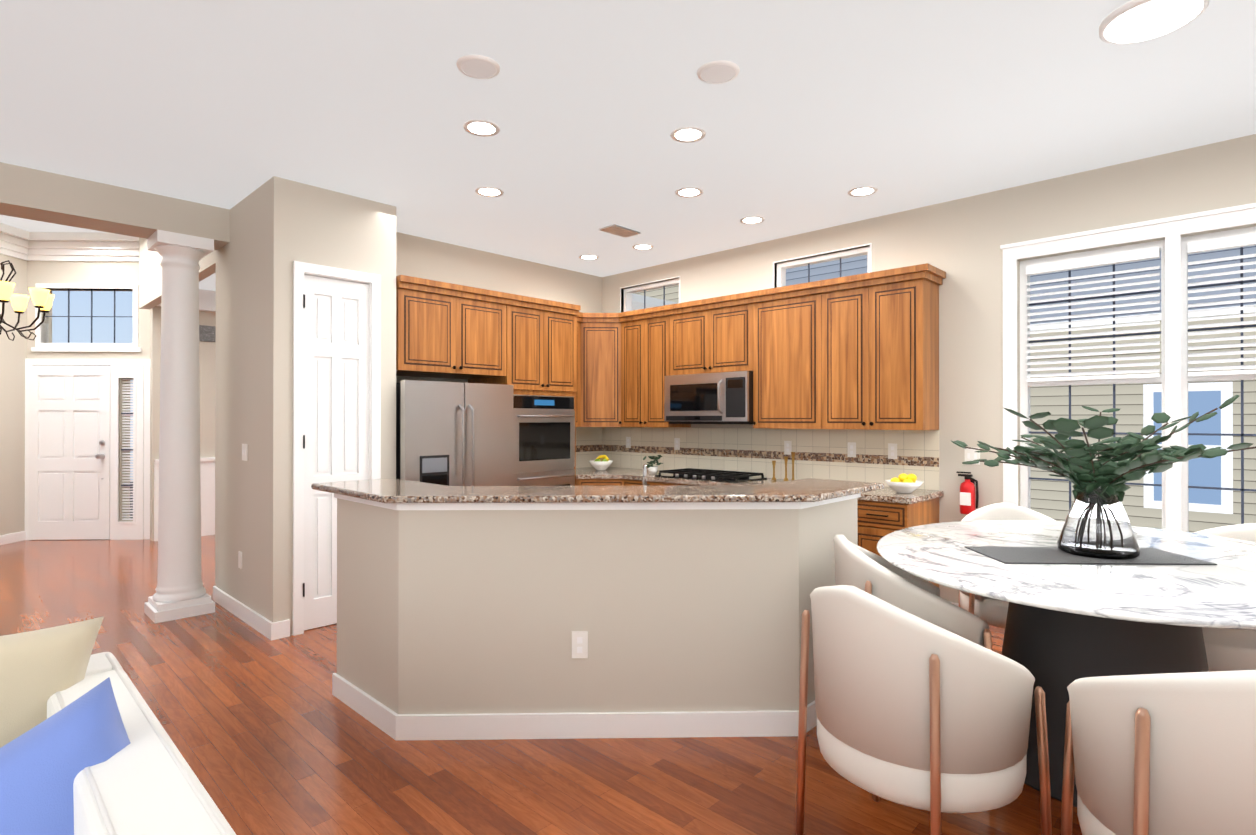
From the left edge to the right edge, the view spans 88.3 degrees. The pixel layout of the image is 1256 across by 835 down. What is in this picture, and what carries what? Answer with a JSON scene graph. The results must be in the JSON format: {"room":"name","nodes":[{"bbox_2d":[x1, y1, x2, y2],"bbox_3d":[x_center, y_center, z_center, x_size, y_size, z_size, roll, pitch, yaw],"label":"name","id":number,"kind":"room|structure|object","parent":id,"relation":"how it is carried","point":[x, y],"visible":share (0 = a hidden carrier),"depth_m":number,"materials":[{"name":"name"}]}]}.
{"room":"dining room and kitchen","nodes":[
{"label":"dining room and kitchen","id":0,"kind":"room"},
{"bbox_2d":[0,254,3,265],"bbox_3d":[-7.205,-1.894,4.912,3.378,0.810,3.481,0,0,44],"label":"wall","id":1,"kind":"structure","parent":0,"point":[1,255],"depth_m":7.47,"materials":[{"name":"beige paint"}]},
{"bbox_2d":[0,223,138,261],"bbox_3d":[-6.711,-2.046,5.602,3.870,0.300,4.874,0,0,44],"label":"crown molding","id":2,"kind":"structure","parent":1,"relation":"attached to","point":[15,242],"depth_m":7.70,"materials":[{"name":"white wood"}]},
{"bbox_2d":[0,255,39,534],"bbox_3d":[-8.113,-0.407,8.483,2.848,3.760,0.653,0,0,44],"label":"wall","id":3,"kind":"structure","parent":0,"point":[15,353],"depth_m":7.63,"materials":[{"name":"beige paint"}]},
{"bbox_2d":[0,532,25,544],"bbox_3d":[-7.192,1.415,7.447,0.140,0.110,0.438,0,0,44],"label":"baseboard","id":4,"kind":"structure","parent":3,"relation":"attached to","point":[12,537],"depth_m":7.59,"materials":[{"name":"white wood"}]},
{"bbox_2d":[0,215,108,232],"bbox_3d":[-10.795,-2.256,5.703,11.574,0.120,10.573,0,0,44],"label":"ceiling","id":5,"kind":"structure","parent":0,"point":[28,225],"depth_m":7.41,"materials":[{"name":"grey paint"}]},
{"bbox_2d":[0,260,54,340],"bbox_3d":[-5.575,-1.437,5.647,0.869,1.522,0.869,0,0,44],"label":"chandelier","id":6,"kind":"object","parent":5,"relation":"hanging from","point":[42,299],"visible":1,"depth_m":5.72,"materials":[{"name":"yellow glass"}]},
{"bbox_2d":[40,261,135,520],"bbox_3d":[-6.601,-0.409,7.893,0.780,3.760,0.810,0,0,44],"label":"wall","id":7,"kind":"structure","parent":0,"point":[51,272],"depth_m":7.82,"materials":[{"name":"beige paint"}]},
{"bbox_2d":[29,365,110,539],"bbox_3d":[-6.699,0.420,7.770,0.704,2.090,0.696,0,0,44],"label":"front door","id":8,"kind":"structure","parent":7,"relation":"in","point":[69,452],"depth_m":7.76,"materials":[{"name":"white wood"}]},
{"bbox_2d":[31,283,141,351],"bbox_3d":[-6.534,-1.204,7.853,1.280,0.820,0.130,0,0,-2],"label":"transom window","id":9,"kind":"structure","parent":7,"relation":"in","point":[45,346],"depth_m":7.81,"materials":[{"name":"white wood"}]},
{"bbox_2d":[25,359,149,539],"bbox_3d":[-6.509,0.381,7.792,1.475,2.180,0.040,0,0,-2],"label":"door frame","id":10,"kind":"structure","parent":7,"relation":"attached to","point":[140,370],"depth_m":7.79,"materials":[{"name":"white wood"}]},
{"bbox_2d":[115,375,135,523],"bbox_3d":[-6.047,0.386,7.821,0.240,1.790,0.085,0,0,-2],"label":"sidelight window","id":11,"kind":"structure","parent":7,"relation":"in","point":[133,449],"depth_m":7.79,"materials":[{"name":"white"}]},
{"bbox_2d":[0,162,229,249],"bbox_3d":[-5.084,-1.825,3.052,0.340,0.960,5.550,0,0,44],"label":"header beam","id":12,"kind":"structure","parent":0,"point":[37,195],"depth_m":4.42,"materials":[{"name":"beige paint"}]},
{"bbox_2d":[139,238,215,309],"bbox_3d":[-4.468,-1.789,6.443,3.380,1.010,0.100,0,0,44],"label":"wall","id":13,"kind":"structure","parent":0,"point":[150,279],"depth_m":7.12,"materials":[{"name":"beige paint"}]},
{"bbox_2d":[150,306,215,540],"bbox_3d":[-3.523,-0.401,9.998,0.120,3.760,6.550,0,0,44],"label":"wall","id":14,"kind":"structure","parent":0,"point":[207,350],"depth_m":8.04,"materials":[{"name":"beige paint"}]},
{"bbox_2d":[154,289,215,540],"bbox_3d":[-3.426,-0.046,9.939,0.100,3.050,6.300,0,0,44],"label":"trim","id":15,"kind":"structure","parent":14,"relation":"attached to","point":[207,300],"depth_m":8.04,"materials":[{"name":"white wood"}]},
{"bbox_2d":[199,325,215,341],"bbox_3d":[-5.188,-1.048,8.168,0.010,0.200,0.400,0,0,44],"label":"air vent","id":16,"kind":"object","parent":14,"relation":"in","point":[207,333],"depth_m":8.09,"materials":[{"name":"grey metal"}]},
{"bbox_2d":[215,176,395,634],"bbox_3d":[-2.531,-0.063,5.032,1.360,3.050,0.850,0,0,44],"label":"wall","id":17,"kind":"structure","parent":0,"point":[278,226],"depth_m":4.56,"materials":[{"name":"beige paint"}]},
{"bbox_2d":[238,551,241,568],"bbox_3d":[-2.832,1.041,4.722,0.070,0.120,0.007,0,0,44],"label":"switch plate","id":18,"kind":"object","parent":17,"relation":"attached to","point":[239,553],"depth_m":4.71,"materials":[{"name":"white plastic"}]},
{"bbox_2d":[242,444,247,460],"bbox_3d":[-2.761,0.250,4.654,0.110,0.120,0.010,0,0,44],"label":"switch plate","id":19,"kind":"object","parent":17,"relation":"attached to","point":[244,446],"depth_m":4.63,"materials":[{"name":"white plastic"}]},
{"bbox_2d":[213,586,280,640],"bbox_3d":[-2.820,1.406,4.725,1.392,0.110,0.046,0,0,44],"label":"baseboard","id":20,"kind":"structure","parent":17,"relation":"attached to","point":[265,627],"depth_m":4.55,"materials":[{"name":"white wood"}]},
{"bbox_2d":[304,275,368,629],"bbox_3d":[-2.072,0.239,4.585,0.035,2.430,0.460,0,0,44],"label":"pantry door","id":21,"kind":"structure","parent":17,"relation":"in","point":[336,374],"depth_m":4.55,"materials":[{"name":"white wood"}]},
{"bbox_2d":[293,261,380,635],"bbox_3d":[-2.054,0.205,4.568,0.086,2.510,0.600,0,0,44],"label":"door frame","id":22,"kind":"structure","parent":17,"relation":"attached to","point":[302,269],"depth_m":4.37,"materials":[{"name":"white wood"}]},
{"bbox_2d":[396,232,601,382],"bbox_3d":[-1.286,-0.059,6.332,0.120,3.050,2.750,0,0,44],"label":"wall","id":23,"kind":"structure","parent":0,"point":[423,258],"depth_m":6.21,"materials":[{"name":"beige paint"}]},
{"bbox_2d":[396,279,459,377],"bbox_3d":[-1.785,-0.691,5.271,0.627,0.667,0.495,0,0,44],"label":"upper cabinet","id":24,"kind":"object","parent":23,"relation":"attached to","point":[427,315],"depth_m":5.05,"materials":[{"name":"brown wood"}]},
{"bbox_2d":[440,291,507,378],"bbox_3d":[-1.442,-0.689,5.629,0.627,0.667,0.495,0,0,44],"label":"upper cabinet","id":25,"kind":"object","parent":23,"relation":"attached to","point":[482,317],"depth_m":5.42,"materials":[{"name":"brown wood"}]},
{"bbox_2d":[556,311,579,426],"bbox_3d":[-0.703,-0.461,6.609,0.337,1.116,0.306,0,0,44],"label":"upper cabinet","id":26,"kind":"object","parent":23,"relation":"attached to","point":[578,316],"depth_m":6.58,"materials":[{"name":"brown wood"}]},
{"bbox_2d":[576,427,603,467],"bbox_3d":[-0.619,0.323,6.933,0.009,0.449,0.900,0,0,44],"label":"backsplash","id":27,"kind":"structure","parent":23,"relation":"attached to","point":[589,440],"depth_m":7.12,"materials":[{"name":"tile"}]},
{"bbox_2d":[0,482,1212,834],"bbox_3d":[-4.351,1.518,6.908,21.650,0.100,12.150,0,0,44],"label":"floor","id":28,"kind":"structure","parent":0,"point":[270,736],"depth_m":2.74,"materials":[{"name":"brown wood"}]},
{"bbox_2d":[0,616,235,834],"bbox_3d":[-0.540,0.941,0.341,3.360,1.010,1.123,0,0,44],"label":"sofa","id":29,"kind":"object","parent":28,"relation":"on","point":[88,746],"visible":1,"depth_m":1.20,"materials":[{"name":"white fabric"}]},
{"bbox_2d":[144,229,214,622],"bbox_3d":[-3.358,0.061,4.848,0.370,2.800,0.370,0,0,44],"label":"column","id":30,"kind":"structure","parent":28,"relation":"on","point":[180,593],"depth_m":4.75,"materials":[{"name":"white"}]},
{"bbox_2d":[396,380,512,485],"bbox_3d":[-1.553,0.593,5.378,0.791,1.740,0.982,0,0,44],"label":"refrigerator","id":31,"kind":"object","parent":28,"relation":"on","point":[454,434],"visible":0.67,"depth_m":5.09,"materials":[{"name":"grey metal"}]},
{"bbox_2d":[468,305,576,485],"bbox_3d":[-0.964,0.245,6.078,0.691,2.440,0.810,0,0,44],"label":"tall cabinet","id":32,"kind":"object","parent":28,"relation":"on","point":[541,362],"visible":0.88,"depth_m":5.86,"materials":[{"name":"brown wood"}]},
{"bbox_2d":[334,493,860,713],"bbox_3d":[-0.158,0.919,3.218,2.778,1.073,0.594,0,0,0],"label":"wall","id":33,"kind":"structure","parent":28,"relation":"on","point":[465,608],"depth_m":2.95,"materials":[{"name":"beige paint"}]},
{"bbox_2d":[332,673,816,739],"bbox_3d":[-0.157,1.400,3.167,2.789,0.110,0.501,0,0,0],"label":"baseboard","id":34,"kind":"structure","parent":33,"relation":"attached to","point":[387,720],"depth_m":2.93,"materials":[{"name":"white wood"}]},
{"bbox_2d":[572,631,587,657],"bbox_3d":[-0.219,1.034,2.941,0.072,0.120,0.008,0,0,-1],"label":"outlet","id":35,"kind":"object","parent":33,"relation":"attached to","point":[579,644],"visible":1,"depth_m":2.94,"materials":[{"name":"white plastic"}]},
{"bbox_2d":[311,478,884,502],"bbox_3d":[-0.155,0.364,3.290,3.037,0.032,0.899,0,0,0],"label":"countertop","id":36,"kind":"structure","parent":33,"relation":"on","point":[388,490],"depth_m":3.02,"materials":[{"name":"stone"}]},
{"bbox_2d":[576,479,938,587],"bbox_3d":[0.687,1.024,5.698,3.598,0.880,0.926,0,0,44],"label":"base cabinet","id":37,"kind":"object","parent":28,"relation":"on","point":[881,513],"depth_m":4.51,"materials":[{"name":"brown wood"}]},
{"bbox_2d":[575,467,942,510],"bbox_3d":[0.689,0.563,5.680,3.628,0.039,0.952,0,0,44],"label":"countertop","id":38,"kind":"structure","parent":37,"relation":"on","point":[887,497],"depth_m":5.51,"materials":[{"name":"beige stone"}]},
{"bbox_2d":[589,455,612,470],"bbox_3d":[-0.279,0.466,6.688,0.250,0.159,0.247,0,0,44],"label":"fruit bowl","id":39,"kind":"object","parent":38,"relation":"on","point":[604,463],"visible":1,"depth_m":6.63,"materials":[{"name":"white ceramic"}]},
{"bbox_2d":[643,455,662,473],"bbox_3d":[0.238,0.454,6.264,0.220,0.181,0.199,0,0,44],"label":"potted plant","id":40,"kind":"object","parent":38,"relation":"on","point":[651,468],"visible":0.94,"depth_m":6.24,"materials":[{"name":"white"}]},
{"bbox_2d":[655,468,766,482],"bbox_3d":[0.740,0.518,5.851,0.890,0.050,0.490,0,0,44],"label":"cooktop","id":41,"kind":"object","parent":38,"relation":"in","point":[714,475],"visible":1,"depth_m":5.73,"materials":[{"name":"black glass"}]},
{"bbox_2d":[771,460,776,480],"bbox_3d":[1.259,0.457,5.575,0.043,0.170,0.043,0,0,29],"label":"candle holder","id":42,"kind":"object","parent":38,"relation":"on","point":[773,462],"depth_m":5.57,"materials":[{"name":"gold metal"}]},
{"bbox_2d":[783,456,787,480],"bbox_3d":[1.352,0.437,5.528,0.043,0.210,0.043,0,0,29],"label":"candle holder","id":43,"kind":"object","parent":38,"relation":"on","point":[786,461],"depth_m":5.52,"materials":[{"name":"gold metal"}]},
{"bbox_2d":[788,452,794,480],"bbox_3d":[1.389,0.417,5.437,0.043,0.250,0.043,0,0,29],"label":"candle holder","id":44,"kind":"object","parent":38,"relation":"on","point":[792,453],"depth_m":5.43,"materials":[{"name":"gold metal"}]},
{"bbox_2d":[885,473,923,492],"bbox_3d":[1.979,0.469,4.636,0.260,0.138,0.257,0,0,44],"label":"lemon bowl","id":45,"kind":"object","parent":38,"relation":"on","point":[906,483],"visible":1,"depth_m":4.58,"materials":[{"name":"white ceramic"}]},
{"bbox_2d":[833,535,991,649],"bbox_3d":[1.220,0.982,2.787,0.726,0.944,0.745,0,0,44],"label":"dining chair","id":46,"kind":"object","parent":28,"relation":"on","point":[871,573],"visible":0.4,"depth_m":2.52,"materials":[{"name":"white fabric"}]},
{"bbox_2d":[796,585,1051,834],"bbox_3d":[0.933,0.980,2.073,0.691,0.944,0.639,0,0,44],"label":"dining chair","id":47,"kind":"object","parent":28,"relation":"on","point":[913,711],"visible":1,"depth_m":1.83,"materials":[{"name":"white"}]},
{"bbox_2d":[959,502,1055,628],"bbox_3d":[2.212,0.985,3.617,0.736,0.944,0.696,0,0,44],"label":"dining chair","id":48,"kind":"object","parent":28,"relation":"on","point":[991,611],"visible":0.19,"depth_m":3.68,"materials":[{"name":"white"}]},
{"bbox_2d":[877,520,1255,806],"bbox_3d":[1.964,1.011,2.696,1.680,0.885,2.000,0,0,44],"label":"dining table","id":49,"kind":"object","parent":28,"relation":"on","point":[1067,625],"visible":0.58,"depth_m":2.43,"materials":[{"name":"white stone"}]},
{"bbox_2d":[965,546,1216,564],"bbox_3d":[1.866,0.565,2.653,0.800,0.005,0.320,0,0,2],"label":"table runner","id":50,"kind":"object","parent":49,"relation":"on","point":[1054,555],"visible":0.64,"depth_m":2.60,"materials":[{"name":"grey fabric"}]},
{"bbox_2d":[950,395,1255,559],"bbox_3d":[1.969,0.237,2.675,1.105,0.650,1.153,0,0,44],"label":"potted plant","id":51,"kind":"object","parent":50,"relation":"on","point":[1097,524],"visible":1,"depth_m":2.58,"materials":[{"name":"green plant"}]},
{"bbox_2d":[1061,670,1255,834],"bbox_3d":[1.435,0.978,1.558,0.706,0.944,0.650,0,0,44],"label":"dining chair","id":52,"kind":"object","parent":28,"relation":"on","point":[1162,754],"visible":1,"depth_m":1.42,"materials":[{"name":"white"}]},
{"bbox_2d":[1194,523,1255,671],"bbox_3d":[2.791,0.983,3.040,0.724,0.944,0.672,0,0,44],"label":"dining chair","id":53,"kind":"object","parent":28,"relation":"on","point":[1230,649],"visible":0.17,"depth_m":2.81,"materials":[{"name":"white"}]},
{"bbox_3d":[-0.162,0.995,3.541,1.875,0.922,1.815,0,0,44],"label":"base cabinet","id":54,"kind":"object","parent":28,"relation":"on","visible":0},
{"bbox_2d":[643,464,646,485],"bbox_3d":[0.115,0.400,3.669,0.164,0.268,0.114,0,0,44],"label":"sink faucet","id":55,"kind":"object","parent":54,"relation":"on","point":[644,474],"visible":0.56,"depth_m":3.64,"materials":[{"name":"silver metal"}]},
{"bbox_2d":[0,0,1255,310],"bbox_3d":[-0.974,-1.653,3.685,12.300,0.120,12.150,0,0,44],"label":"ceiling","id":56,"kind":"structure","parent":0,"point":[812,114],"depth_m":3.30,"materials":[{"name":"grey paint"}]},
{"bbox_2d":[456,54,499,78],"bbox_3d":[-0.676,-1.589,2.921,0.191,0.011,0.200,0,0,-2],"label":"ceiling speaker","id":57,"kind":"object","parent":56,"relation":"attached to","point":[473,66],"depth_m":2.92,"materials":[{"name":"grey plastic"}]},
{"bbox_2d":[463,120,499,136],"bbox_3d":[-0.805,-1.590,3.558,0.198,0.005,0.198,0,0,35],"label":"recessed light","id":58,"kind":"object","parent":56,"relation":"in","point":[483,128],"depth_m":3.56,"materials":[{"name":"white"}]},
{"bbox_2d":[475,187,503,196],"bbox_3d":[-0.975,-1.587,4.551,0.198,0.005,0.198,0,0,35],"label":"recessed light","id":59,"kind":"object","parent":56,"relation":"in","point":[483,191],"depth_m":4.54,"materials":[{"name":"white"}]},
{"bbox_2d":[579,255,598,259],"bbox_3d":[-0.385,-1.580,6.382,0.198,0.005,0.198,0,0,35],"label":"recessed light","id":60,"kind":"object","parent":56,"relation":"in","point":[585,257],"depth_m":6.38,"materials":[{"name":"white"}]},
{"bbox_2d":[599,224,639,237],"bbox_3d":[-0.069,-1.580,5.483,0.180,0.011,0.320,0,0,44],"label":"ceiling vent","id":61,"kind":"object","parent":56,"relation":"in","point":[614,229],"visible":0.86,"depth_m":5.47,"materials":[{"name":"brown metal"}]},
{"bbox_2d":[632,244,653,249],"bbox_3d":[0.139,-1.582,6.004,0.198,0.005,0.198,0,0,35],"label":"recessed light","id":62,"kind":"object","parent":56,"relation":"in","point":[639,246],"depth_m":6.01,"materials":[{"name":"white"}]},
{"bbox_2d":[670,127,705,142],"bbox_3d":[0.339,-1.590,3.639,0.198,0.005,0.198,0,0,35],"label":"recessed light","id":63,"kind":"object","parent":56,"relation":"in","point":[683,134],"depth_m":3.63,"materials":[{"name":"white"}]},
{"bbox_2d":[675,187,702,197],"bbox_3d":[0.432,-1.587,4.560,0.198,0.005,0.198,0,0,35],"label":"recessed light","id":64,"kind":"object","parent":56,"relation":"in","point":[688,192],"depth_m":4.56,"materials":[{"name":"white"}]},
{"bbox_2d":[697,60,739,83],"bbox_3d":[0.413,-1.589,2.966,0.191,0.011,0.198,0,0,-2],"label":"ceiling speaker","id":65,"kind":"object","parent":56,"relation":"attached to","point":[711,72],"depth_m":2.97,"materials":[{"name":"grey plastic"}]},
{"bbox_2d":[740,216,764,223],"bbox_3d":[0.998,-1.584,5.195,0.198,0.005,0.198,0,0,35],"label":"recessed light","id":66,"kind":"object","parent":56,"relation":"in","point":[751,219],"depth_m":5.19,"materials":[{"name":"white"}]},
{"bbox_2d":[848,186,877,196],"bbox_3d":[1.649,-1.587,4.544,0.198,0.005,0.198,0,0,35],"label":"recessed light","id":67,"kind":"object","parent":56,"relation":"in","point":[866,190],"depth_m":4.54,"materials":[{"name":"white"}]},
{"bbox_2d":[1099,0,1209,43],"bbox_3d":[2.074,-1.581,2.559,0.338,0.029,0.338,0,0,-1],"label":"recessed light","id":68,"kind":"object","parent":56,"relation":"in","point":[1133,21],"visible":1,"depth_m":2.53,"materials":[{"name":"white"}]},
{"bbox_2d":[602,134,1255,602],"bbox_3d":[2.660,-0.115,4.561,8.270,3.150,0.150,0,0,44],"label":"wall","id":69,"kind":"structure","parent":0,"point":[960,242],"depth_m":4.61,"materials":[{"name":"beige paint"}]},
{"bbox_2d":[580,313,619,426],"bbox_3d":[-0.278,-0.462,6.625,0.332,1.115,0.332,0,0,44],"label":"upper cabinet","id":70,"kind":"object","parent":69,"relation":"attached to","point":[599,333],"depth_m":6.61,"materials":[{"name":"brown wood"}]},
{"bbox_2d":[626,437,630,447],"bbox_3d":[0.003,0.268,6.983,0.070,0.120,0.005,0,0,44],"label":"outlet","id":71,"kind":"object","parent":69,"relation":"attached to","point":[628,439],"depth_m":6.98,"materials":[{"name":"white plastic"}]},
{"bbox_2d":[620,311,643,426],"bbox_3d":[0.155,-0.461,6.621,0.325,1.116,0.337,0,0,44],"label":"upper cabinet","id":72,"kind":"object","parent":69,"relation":"attached to","point":[631,326],"depth_m":6.50,"materials":[{"name":"brown wood"}]},
{"bbox_2d":[620,276,679,312],"bbox_3d":[0.265,-1.247,6.842,0.844,0.354,0.134,0,0,44],"label":"transom","id":73,"kind":"object","parent":69,"relation":"attached to","point":[627,300],"visible":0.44,"depth_m":6.93,"materials":[{"name":"white wood"}]},
{"bbox_2d":[644,307,690,426],"bbox_3d":[0.390,-0.462,6.396,0.325,1.116,0.337,0,0,44],"label":"upper cabinet","id":74,"kind":"object","parent":69,"relation":"attached to","point":[655,322],"depth_m":6.28,"materials":[{"name":"brown wood"}]},
{"bbox_2d":[674,438,679,449],"bbox_3d":[0.494,0.267,6.513,0.070,0.120,0.005,0,0,44],"label":"outlet","id":75,"kind":"object","parent":69,"relation":"attached to","point":[676,440],"depth_m":6.51,"materials":[{"name":"white plastic"}]},
{"bbox_2d":[668,303,707,375],"bbox_3d":[0.675,-0.710,6.124,0.465,0.622,0.337,0,0,44],"label":"upper cabinet","id":76,"kind":"object","parent":69,"relation":"attached to","point":[687,326],"depth_m":6.00,"materials":[{"name":"brown wood"}]},
{"bbox_2d":[708,295,751,372],"bbox_3d":[1.011,-0.711,5.802,0.465,0.622,0.337,0,0,44],"label":"upper cabinet","id":77,"kind":"object","parent":69,"relation":"attached to","point":[729,320],"depth_m":5.68,"materials":[{"name":"brown wood"}]},
{"bbox_2d":[665,371,752,423],"bbox_3d":[0.800,-0.167,5.915,0.920,0.453,0.463,0,0,44],"label":"microwave","id":78,"kind":"object","parent":77,"relation":"attached to","point":[717,398],"visible":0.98,"depth_m":5.74,"materials":[{"name":"grey metal"}]},
{"bbox_2d":[604,427,938,489],"bbox_3d":[1.005,0.320,6.033,3.599,0.449,0.008,0,0,44],"label":"backsplash","id":79,"kind":"structure","parent":69,"relation":"attached to","point":[821,453],"depth_m":5.68,"materials":[{"name":"tile"}]},
{"bbox_2d":[752,287,819,428],"bbox_3d":[1.407,-0.466,5.422,0.630,1.116,0.337,0,0,44],"label":"upper cabinet","id":80,"kind":"object","parent":69,"relation":"attached to","point":[785,324],"depth_m":5.29,"materials":[{"name":"brown wood"}]},
{"bbox_2d":[784,441,791,454],"bbox_3d":[1.397,0.264,5.648,0.070,0.120,0.005,0,0,44],"label":"outlet","id":81,"kind":"object","parent":69,"relation":"attached to","point":[787,444],"depth_m":5.65,"materials":[{"name":"white plastic"}]},
{"bbox_2d":[773,243,871,287],"bbox_3d":[1.662,-1.232,5.504,0.894,0.314,0.134,0,0,44],"label":"transom","id":82,"kind":"object","parent":69,"relation":"attached to","point":[806,261],"visible":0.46,"depth_m":5.51,"materials":[{"name":"white wood"}]},
{"bbox_2d":[820,279,867,429],"bbox_3d":[1.771,-0.467,5.073,0.380,1.116,0.337,0,0,44],"label":"upper cabinet","id":83,"kind":"object","parent":69,"relation":"attached to","point":[859,352],"depth_m":4.95,"materials":[{"name":"brown wood"}]},
{"bbox_2d":[848,442,855,456],"bbox_3d":[1.816,0.262,5.247,0.070,0.120,0.005,0,0,44],"label":"outlet","id":84,"kind":"object","parent":69,"relation":"attached to","point":[851,445],"depth_m":5.25,"materials":[{"name":"white plastic"}]},
{"bbox_2d":[888,443,896,458],"bbox_3d":[2.054,0.262,5.019,0.070,0.120,0.005,0,0,44],"label":"outlet","id":85,"kind":"object","parent":69,"relation":"attached to","point":[892,450],"depth_m":5.02,"materials":[{"name":"white plastic"}]},
{"bbox_2d":[868,271,939,429],"bbox_3d":[2.049,-0.468,4.807,0.390,1.116,0.337,0,0,44],"label":"upper cabinet","id":86,"kind":"object","parent":69,"relation":"attached to","point":[903,307],"depth_m":4.68,"materials":[{"name":"brown wood"}]},
{"bbox_2d":[956,471,978,514],"bbox_3d":[2.421,0.537,4.603,0.143,0.297,0.112,0,0,44],"label":"fire extinguisher","id":87,"kind":"object","parent":69,"relation":"attached to","point":[967,496],"visible":0.92,"depth_m":4.56,"materials":[{"name":"red metal"}]},
{"bbox_2d":[965,447,979,464],"bbox_3d":[2.466,0.275,4.633,0.100,0.120,0.010,0,0,44],"label":"switch plate","id":88,"kind":"object","parent":69,"relation":"attached to","point":[971,454],"depth_m":4.63,"materials":[{"name":"white plastic"}]},
{"bbox_2d":[1000,203,1255,531],"bbox_3d":[3.300,-0.137,3.906,1.850,2.120,0.210,0,0,44],"label":"window","id":89,"kind":"structure","parent":69,"relation":"in","point":[1025,485],"depth_m":3.96,"materials":[{"name":"white wood"}]},
{"bbox_2d":[1026,233,1255,381],"bbox_3d":[3.291,-0.641,3.899,1.540,0.792,0.056,0,0,44],"label":"window blinds","id":90,"kind":"object","parent":89,"relation":"attached to","point":[1230,242],"visible":0.92,"depth_m":4.03,"materials":[{"name":"white plastic"}]},
{"label":"outside","id":91,"kind":"structure","parent":0,"visible":0},
{"bbox_2d":[633,245,1255,532],"bbox_3d":[3.707,-1.024,9.293,21.000,8.000,0.170,0,0,44],"label":"house","id":92,"kind":"structure","parent":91,"point":[1138,405],"depth_m":7.24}
]}

